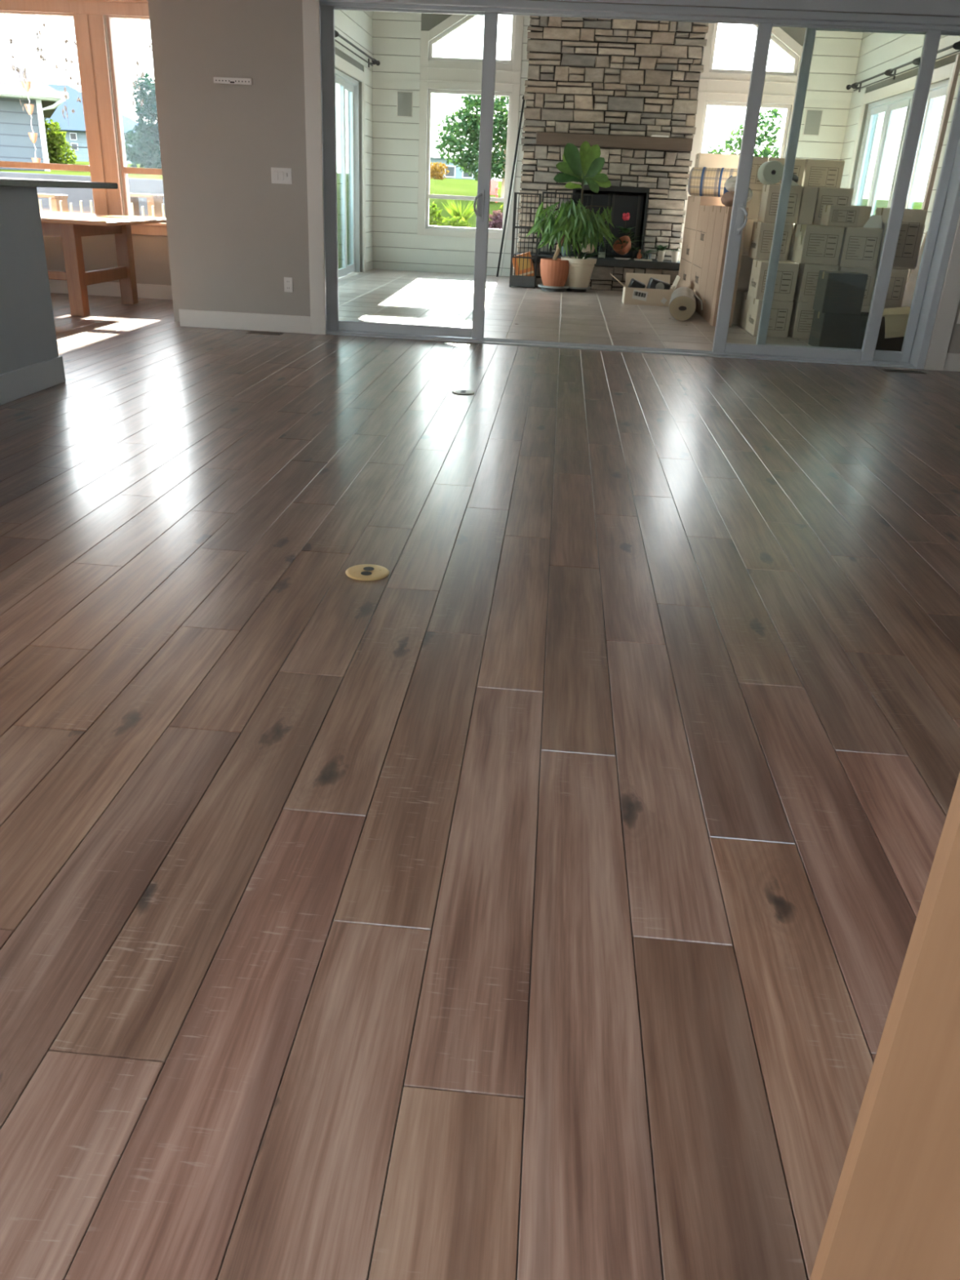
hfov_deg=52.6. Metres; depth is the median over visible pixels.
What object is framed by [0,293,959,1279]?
floor
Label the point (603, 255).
glass bottle
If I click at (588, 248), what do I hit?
pot
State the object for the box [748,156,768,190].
cardboard box
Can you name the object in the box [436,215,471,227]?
groundcover
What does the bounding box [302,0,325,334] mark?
trim
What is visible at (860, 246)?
cardboard box
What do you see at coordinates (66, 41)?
garland
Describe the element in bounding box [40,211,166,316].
dining table
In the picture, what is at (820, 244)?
cardboard box
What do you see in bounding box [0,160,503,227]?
ground
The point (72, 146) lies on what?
wire fence
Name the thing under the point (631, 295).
carton
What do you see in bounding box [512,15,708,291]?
fireplace
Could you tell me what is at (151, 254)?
wall
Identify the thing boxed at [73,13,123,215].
trim
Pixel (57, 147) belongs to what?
bush
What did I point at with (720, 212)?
carton
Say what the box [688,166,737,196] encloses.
roll
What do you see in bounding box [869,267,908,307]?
cardboard box
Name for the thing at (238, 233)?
wall
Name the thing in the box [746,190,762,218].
cardboard box
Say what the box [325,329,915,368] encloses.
trim
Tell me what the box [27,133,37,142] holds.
cup
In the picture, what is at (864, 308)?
cardboard box
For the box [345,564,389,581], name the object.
floor outlet
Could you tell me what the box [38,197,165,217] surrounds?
picket fence
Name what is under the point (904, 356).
door
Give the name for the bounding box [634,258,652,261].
tray
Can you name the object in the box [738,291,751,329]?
cardboard box
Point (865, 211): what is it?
cardboard box
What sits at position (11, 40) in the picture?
garland
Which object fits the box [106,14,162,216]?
window
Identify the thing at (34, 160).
cup
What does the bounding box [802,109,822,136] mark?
wall speaker
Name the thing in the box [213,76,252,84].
wall bracket
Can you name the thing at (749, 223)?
cardboard box
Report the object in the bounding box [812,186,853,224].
cardboard box
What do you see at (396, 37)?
wall
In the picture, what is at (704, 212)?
carton
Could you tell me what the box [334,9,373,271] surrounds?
wall
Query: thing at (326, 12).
door
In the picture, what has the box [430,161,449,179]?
bush
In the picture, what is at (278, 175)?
switch plate
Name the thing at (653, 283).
device
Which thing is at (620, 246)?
bowl
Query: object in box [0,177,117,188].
island countertop
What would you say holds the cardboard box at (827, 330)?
on the floor at (594, 317)
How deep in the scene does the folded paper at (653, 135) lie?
13.34 m
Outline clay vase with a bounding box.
[636,248,641,258]
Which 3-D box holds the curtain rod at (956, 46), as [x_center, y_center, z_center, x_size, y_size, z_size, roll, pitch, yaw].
[5.148,-6.875,11.636,0.140,0.113,5.370,4,25,3]
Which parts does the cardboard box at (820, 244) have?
printed panel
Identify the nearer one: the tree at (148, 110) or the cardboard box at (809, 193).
the cardboard box at (809, 193)
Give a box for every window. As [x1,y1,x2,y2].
[0,10,95,213]
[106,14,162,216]
[425,88,511,232]
[428,14,515,63]
[698,101,791,157]
[708,22,799,75]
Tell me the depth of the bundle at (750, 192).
10.31 m
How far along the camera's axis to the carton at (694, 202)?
12.78 m
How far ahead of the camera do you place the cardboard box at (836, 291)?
8.88 m
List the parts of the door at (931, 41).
handle, rail, rail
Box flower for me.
[622,212,630,220]
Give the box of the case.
[627,278,645,288]
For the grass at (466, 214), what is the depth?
17.86 m
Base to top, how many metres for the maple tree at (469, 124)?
2.629 m
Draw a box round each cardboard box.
[690,152,739,196]
[731,290,743,324]
[736,253,755,291]
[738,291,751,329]
[742,217,760,254]
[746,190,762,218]
[746,296,793,337]
[747,258,799,301]
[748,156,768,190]
[748,221,793,261]
[757,184,802,223]
[760,157,805,191]
[787,223,820,260]
[787,299,814,338]
[791,224,844,265]
[793,262,838,302]
[796,186,817,224]
[801,159,844,187]
[808,310,867,349]
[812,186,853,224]
[813,270,867,314]
[820,204,860,226]
[837,226,883,268]
[837,266,876,306]
[850,204,871,226]
[860,305,870,312]
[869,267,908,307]
[874,207,927,269]
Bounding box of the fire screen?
[538,191,593,255]
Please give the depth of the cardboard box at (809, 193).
9.71 m
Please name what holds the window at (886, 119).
in the wall at (879, 52)
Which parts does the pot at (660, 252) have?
pot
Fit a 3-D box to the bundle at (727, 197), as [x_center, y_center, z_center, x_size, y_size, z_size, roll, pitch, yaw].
[2.725,-4.783,10.524,0.211,0.162,0.408,4,25,3]
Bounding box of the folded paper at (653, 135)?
[650,134,668,137]
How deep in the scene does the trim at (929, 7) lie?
7.19 m
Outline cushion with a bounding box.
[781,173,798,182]
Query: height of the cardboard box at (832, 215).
0.184 m
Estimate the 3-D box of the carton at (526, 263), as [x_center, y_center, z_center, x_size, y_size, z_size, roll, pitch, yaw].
[0.617,-5.282,13.763,0.348,0.426,0.207,4,25,3]
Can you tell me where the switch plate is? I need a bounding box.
[271,167,292,184]
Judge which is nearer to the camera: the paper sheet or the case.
the paper sheet
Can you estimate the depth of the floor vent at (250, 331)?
8.39 m
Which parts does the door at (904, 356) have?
rail, rail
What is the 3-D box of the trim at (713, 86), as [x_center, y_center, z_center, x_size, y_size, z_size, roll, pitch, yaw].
[3.957,-7.720,14.430,1.530,3.610,0.045,4,25,3]
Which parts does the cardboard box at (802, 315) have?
printed panel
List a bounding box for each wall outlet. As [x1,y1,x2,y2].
[284,276,293,292]
[956,311,959,324]
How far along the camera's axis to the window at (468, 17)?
14.38 m
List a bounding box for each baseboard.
[48,279,172,299]
[178,308,311,333]
[373,264,510,275]
[942,352,959,371]
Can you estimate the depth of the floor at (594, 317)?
10.76 m
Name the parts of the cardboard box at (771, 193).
printed panel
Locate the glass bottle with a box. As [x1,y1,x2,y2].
[597,235,606,258]
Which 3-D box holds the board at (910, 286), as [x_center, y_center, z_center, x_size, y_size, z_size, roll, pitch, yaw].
[4.344,-3.389,9.425,0.193,1.041,1.200,4,25,3]
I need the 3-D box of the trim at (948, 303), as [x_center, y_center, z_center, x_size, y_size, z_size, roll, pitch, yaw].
[3.890,-3.478,7.649,0.150,2.640,0.022,4,25,3]
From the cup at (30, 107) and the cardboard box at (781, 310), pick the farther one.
the cup at (30, 107)
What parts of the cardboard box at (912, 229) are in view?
printed panel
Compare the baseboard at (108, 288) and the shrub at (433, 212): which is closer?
the baseboard at (108, 288)
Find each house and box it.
[0,56,68,171]
[44,84,156,164]
[430,140,494,180]
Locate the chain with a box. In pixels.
[17,14,40,162]
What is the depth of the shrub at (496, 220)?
17.47 m
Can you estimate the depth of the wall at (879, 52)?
12.79 m
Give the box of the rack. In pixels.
[509,192,541,288]
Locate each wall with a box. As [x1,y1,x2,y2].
[0,171,165,217]
[43,14,171,285]
[147,0,181,321]
[156,0,959,367]
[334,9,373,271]
[372,11,863,272]
[840,32,959,245]
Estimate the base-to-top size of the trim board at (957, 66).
2.720 m
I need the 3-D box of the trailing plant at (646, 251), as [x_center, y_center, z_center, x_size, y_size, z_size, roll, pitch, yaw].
[2.451,-5.567,13.996,0.356,0.167,0.381,-5,26,-16]
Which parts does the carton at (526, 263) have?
printed panel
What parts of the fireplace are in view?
glass door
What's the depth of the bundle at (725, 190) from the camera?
11.69 m
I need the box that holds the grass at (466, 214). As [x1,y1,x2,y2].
[441,200,476,222]
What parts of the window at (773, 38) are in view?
rail, sill rail, head rail, rail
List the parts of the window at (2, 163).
head rail, meeting rail, rail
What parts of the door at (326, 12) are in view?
rail, rail, handle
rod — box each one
[334,30,380,67]
[500,128,521,276]
[845,40,959,92]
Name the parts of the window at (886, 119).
pane, sash, pane, sash, sash, pane, sash, pane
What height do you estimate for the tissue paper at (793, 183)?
0.063 m
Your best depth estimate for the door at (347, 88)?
13.96 m
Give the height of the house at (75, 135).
3.650 m
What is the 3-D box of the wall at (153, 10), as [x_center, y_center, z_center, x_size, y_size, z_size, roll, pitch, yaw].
[-2.538,-4.598,8.958,0.200,3.000,1.720,4,25,3]
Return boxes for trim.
[0,0,149,17]
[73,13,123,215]
[130,222,167,235]
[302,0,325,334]
[319,0,959,32]
[319,5,959,368]
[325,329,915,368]
[417,14,524,239]
[547,0,959,16]
[680,22,803,248]
[924,214,959,370]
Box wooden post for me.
[809,772,959,1279]
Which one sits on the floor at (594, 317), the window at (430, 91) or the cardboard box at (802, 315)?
the cardboard box at (802, 315)
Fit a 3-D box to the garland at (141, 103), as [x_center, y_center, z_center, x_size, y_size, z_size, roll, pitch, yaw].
[-3.474,-5.857,9.737,0.153,0.900,0.147,24,32,39]
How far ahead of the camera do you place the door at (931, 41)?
7.86 m
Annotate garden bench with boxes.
[37,193,68,212]
[129,192,163,217]
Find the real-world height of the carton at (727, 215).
1.174 m
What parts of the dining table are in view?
leg, leg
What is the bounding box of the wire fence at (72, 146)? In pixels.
[71,146,142,165]
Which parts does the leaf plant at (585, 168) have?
planter, stem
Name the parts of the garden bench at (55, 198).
leg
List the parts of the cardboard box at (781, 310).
printed panel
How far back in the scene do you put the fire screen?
13.71 m
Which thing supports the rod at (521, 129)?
on the floor at (594, 317)
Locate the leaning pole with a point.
(523, 100)
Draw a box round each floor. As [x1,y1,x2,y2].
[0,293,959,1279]
[338,268,811,351]
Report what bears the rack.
on the floor at (594, 317)
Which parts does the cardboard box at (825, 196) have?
printed panel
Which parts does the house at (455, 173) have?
pane, pane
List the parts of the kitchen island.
moulding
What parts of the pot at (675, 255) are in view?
pot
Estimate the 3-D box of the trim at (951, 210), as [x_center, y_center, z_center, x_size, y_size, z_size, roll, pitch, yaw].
[1.225,-3.687,7.946,5.220,2.530,0.260,4,25,3]
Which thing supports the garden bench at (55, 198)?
on the ground
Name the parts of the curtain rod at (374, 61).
rod, rod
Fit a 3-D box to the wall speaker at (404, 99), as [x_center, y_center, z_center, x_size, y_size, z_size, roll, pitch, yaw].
[-1.140,-8.116,14.704,0.240,0.340,0.016,4,25,3]
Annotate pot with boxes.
[540,257,568,286]
[581,240,606,257]
[653,244,667,262]
[665,246,679,262]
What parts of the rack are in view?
kick plate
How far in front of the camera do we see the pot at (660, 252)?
13.78 m
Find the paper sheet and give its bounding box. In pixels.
[862,214,882,228]
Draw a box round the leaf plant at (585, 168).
[553,141,611,292]
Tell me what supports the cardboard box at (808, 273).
on the cardboard box at (802, 315)
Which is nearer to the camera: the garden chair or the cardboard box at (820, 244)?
the cardboard box at (820, 244)
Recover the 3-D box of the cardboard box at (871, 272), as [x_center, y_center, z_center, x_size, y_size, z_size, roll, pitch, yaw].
[3.713,-3.574,9.754,0.347,0.347,0.451,4,25,3]
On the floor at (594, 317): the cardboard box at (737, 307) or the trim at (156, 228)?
the cardboard box at (737, 307)
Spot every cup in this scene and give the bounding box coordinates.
[21,80,31,92]
[24,103,34,115]
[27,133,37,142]
[31,157,40,162]
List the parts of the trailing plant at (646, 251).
pot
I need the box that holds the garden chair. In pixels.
[489,178,498,202]
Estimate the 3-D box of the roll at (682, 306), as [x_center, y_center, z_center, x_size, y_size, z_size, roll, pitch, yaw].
[2.403,-3.926,11.307,0.389,0.303,1.386,7,25,9]
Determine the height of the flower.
0.108 m
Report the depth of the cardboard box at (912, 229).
9.33 m
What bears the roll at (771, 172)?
on the cardboard box at (771, 193)
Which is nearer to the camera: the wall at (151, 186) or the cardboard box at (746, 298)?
the cardboard box at (746, 298)
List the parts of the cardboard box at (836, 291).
printed panel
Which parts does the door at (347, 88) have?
pane, sash, pane, sash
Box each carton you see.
[512,251,534,275]
[609,272,680,306]
[676,195,724,288]
[688,205,710,311]
[696,205,717,316]
[702,205,726,323]
[709,206,748,327]
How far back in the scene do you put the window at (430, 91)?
15.09 m
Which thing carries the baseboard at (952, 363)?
attached to the wall at (238, 233)
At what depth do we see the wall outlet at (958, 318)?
8.03 m
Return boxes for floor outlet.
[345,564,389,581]
[452,390,474,395]
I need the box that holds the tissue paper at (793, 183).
[778,179,800,186]
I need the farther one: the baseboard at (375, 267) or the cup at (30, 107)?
the baseboard at (375, 267)
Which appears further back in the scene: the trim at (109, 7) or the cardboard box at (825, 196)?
the cardboard box at (825, 196)
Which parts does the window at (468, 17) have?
rail, head rail, sill rail, rail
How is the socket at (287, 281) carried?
attached to the wall outlet at (288, 287)
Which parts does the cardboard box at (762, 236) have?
printed panel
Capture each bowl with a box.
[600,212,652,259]
[613,235,631,254]
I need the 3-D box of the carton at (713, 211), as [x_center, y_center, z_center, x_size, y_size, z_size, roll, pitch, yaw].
[2.724,-4.376,11.225,0.217,1.179,0.540,4,25,3]
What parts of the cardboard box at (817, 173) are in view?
printed panel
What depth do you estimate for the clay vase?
13.81 m
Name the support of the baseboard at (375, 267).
attached to the wall at (396, 37)
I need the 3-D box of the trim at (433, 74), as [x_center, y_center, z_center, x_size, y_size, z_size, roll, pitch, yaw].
[-0.165,-8.029,14.656,1.530,3.610,0.045,4,25,3]
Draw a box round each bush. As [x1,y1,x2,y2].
[44,117,77,164]
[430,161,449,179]
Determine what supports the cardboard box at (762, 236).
on the cardboard box at (787, 271)
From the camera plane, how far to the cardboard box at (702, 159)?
12.75 m
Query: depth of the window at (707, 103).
14.43 m
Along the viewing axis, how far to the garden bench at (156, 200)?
12.14 m
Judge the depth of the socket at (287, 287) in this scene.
8.35 m
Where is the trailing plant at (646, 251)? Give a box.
[635,248,657,259]
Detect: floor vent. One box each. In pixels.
[245,330,283,335]
[881,368,926,373]
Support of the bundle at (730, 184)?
on the carton at (713, 211)
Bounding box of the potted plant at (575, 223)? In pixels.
[525,197,615,291]
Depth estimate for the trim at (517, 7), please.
7.36 m
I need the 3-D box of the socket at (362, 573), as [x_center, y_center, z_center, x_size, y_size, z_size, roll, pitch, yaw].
[-0.380,-0.223,3.248,0.037,0.001,0.037,4,25,3]
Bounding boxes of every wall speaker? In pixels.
[396,91,413,117]
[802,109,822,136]
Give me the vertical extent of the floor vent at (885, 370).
0.004 m
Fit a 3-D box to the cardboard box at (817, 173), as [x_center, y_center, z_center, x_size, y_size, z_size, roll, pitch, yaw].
[3.924,-5.360,11.237,0.417,0.343,0.451,4,25,3]
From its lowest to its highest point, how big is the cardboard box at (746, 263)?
0.368 m
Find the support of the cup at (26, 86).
on the chain
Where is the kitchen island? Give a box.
[0,177,117,405]
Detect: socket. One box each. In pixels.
[285,279,290,284]
[285,285,290,290]
[360,571,371,575]
[363,566,373,570]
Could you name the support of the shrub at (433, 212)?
on the ground at (458, 187)
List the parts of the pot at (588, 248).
pot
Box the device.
[646,277,671,289]
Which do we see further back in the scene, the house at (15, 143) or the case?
the house at (15, 143)
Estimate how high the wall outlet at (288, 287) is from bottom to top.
0.120 m
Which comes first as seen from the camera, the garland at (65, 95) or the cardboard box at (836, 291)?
the cardboard box at (836, 291)
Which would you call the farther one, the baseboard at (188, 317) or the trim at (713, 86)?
the trim at (713, 86)
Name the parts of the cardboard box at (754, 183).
printed panel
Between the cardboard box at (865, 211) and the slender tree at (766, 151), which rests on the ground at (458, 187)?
the slender tree at (766, 151)
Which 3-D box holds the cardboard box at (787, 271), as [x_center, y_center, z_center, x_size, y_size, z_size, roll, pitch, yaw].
[2.961,-3.642,9.812,0.372,0.348,0.471,4,25,3]
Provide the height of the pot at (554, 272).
0.345 m
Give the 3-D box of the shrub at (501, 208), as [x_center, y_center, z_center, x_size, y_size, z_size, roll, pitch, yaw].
[0.486,-7.786,18.013,0.453,0.636,0.508,4,25,3]
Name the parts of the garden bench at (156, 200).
leg, leg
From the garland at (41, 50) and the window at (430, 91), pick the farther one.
the window at (430, 91)
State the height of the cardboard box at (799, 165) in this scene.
0.343 m
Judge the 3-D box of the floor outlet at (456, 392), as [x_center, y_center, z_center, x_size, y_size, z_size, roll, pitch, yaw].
[-0.109,-1.610,6.304,0.148,0.009,0.148,4,25,3]
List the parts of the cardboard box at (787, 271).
printed panel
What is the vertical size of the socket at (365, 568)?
0.001 m
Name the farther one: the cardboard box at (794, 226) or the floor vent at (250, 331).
the cardboard box at (794, 226)
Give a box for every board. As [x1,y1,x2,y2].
[901,231,927,307]
[905,53,959,287]
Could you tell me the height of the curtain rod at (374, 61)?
0.113 m
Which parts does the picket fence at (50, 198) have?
rail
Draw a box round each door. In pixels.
[320,5,497,338]
[334,53,365,278]
[711,22,942,361]
[755,27,959,362]
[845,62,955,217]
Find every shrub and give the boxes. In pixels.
[428,201,444,226]
[488,209,502,229]
[498,203,503,212]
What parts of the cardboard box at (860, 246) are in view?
printed panel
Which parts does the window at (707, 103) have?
rail, head rail, rail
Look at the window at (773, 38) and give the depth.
14.15 m
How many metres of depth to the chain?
11.12 m
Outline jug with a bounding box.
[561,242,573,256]
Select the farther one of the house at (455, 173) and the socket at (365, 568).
the house at (455, 173)
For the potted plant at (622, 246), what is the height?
0.615 m
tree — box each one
[124,72,161,168]
[433,94,508,197]
[707,108,782,157]
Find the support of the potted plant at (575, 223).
on the floor at (594, 317)
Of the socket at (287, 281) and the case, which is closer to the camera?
the socket at (287, 281)
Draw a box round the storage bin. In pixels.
[861,306,910,351]
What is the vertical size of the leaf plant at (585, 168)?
1.879 m
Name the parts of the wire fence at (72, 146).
rail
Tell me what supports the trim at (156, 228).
attached to the wall at (151, 254)
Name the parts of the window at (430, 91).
rail, sill rail, meeting rail, head rail, rail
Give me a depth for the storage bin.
8.98 m
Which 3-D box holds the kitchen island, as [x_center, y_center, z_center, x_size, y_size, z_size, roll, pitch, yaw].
[-3.255,-1.746,4.908,1.320,1.135,4.020,4,25,3]
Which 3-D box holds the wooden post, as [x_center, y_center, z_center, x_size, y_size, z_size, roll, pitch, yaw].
[0.455,-0.475,0.321,0.239,2.990,0.140,17,28,29]
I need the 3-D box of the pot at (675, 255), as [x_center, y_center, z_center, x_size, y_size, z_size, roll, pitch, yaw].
[2.796,-5.483,13.787,0.427,0.220,0.416,4,25,3]
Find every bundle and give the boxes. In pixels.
[720,191,734,206]
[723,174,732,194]
[724,175,736,191]
[746,187,752,202]
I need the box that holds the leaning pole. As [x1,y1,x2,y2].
[496,95,524,276]
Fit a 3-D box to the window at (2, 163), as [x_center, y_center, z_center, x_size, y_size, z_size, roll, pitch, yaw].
[-4.510,-5.302,9.849,1.110,1.845,0.080,4,25,3]
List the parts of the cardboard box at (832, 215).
printed panel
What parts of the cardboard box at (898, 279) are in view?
printed panel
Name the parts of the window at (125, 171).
rail, head rail, meeting rail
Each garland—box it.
[8,17,27,111]
[35,16,46,63]
[54,20,75,126]
[64,16,80,102]
[130,19,144,106]
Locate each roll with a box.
[668,286,702,320]
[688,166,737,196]
[757,160,783,184]
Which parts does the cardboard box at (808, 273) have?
printed panel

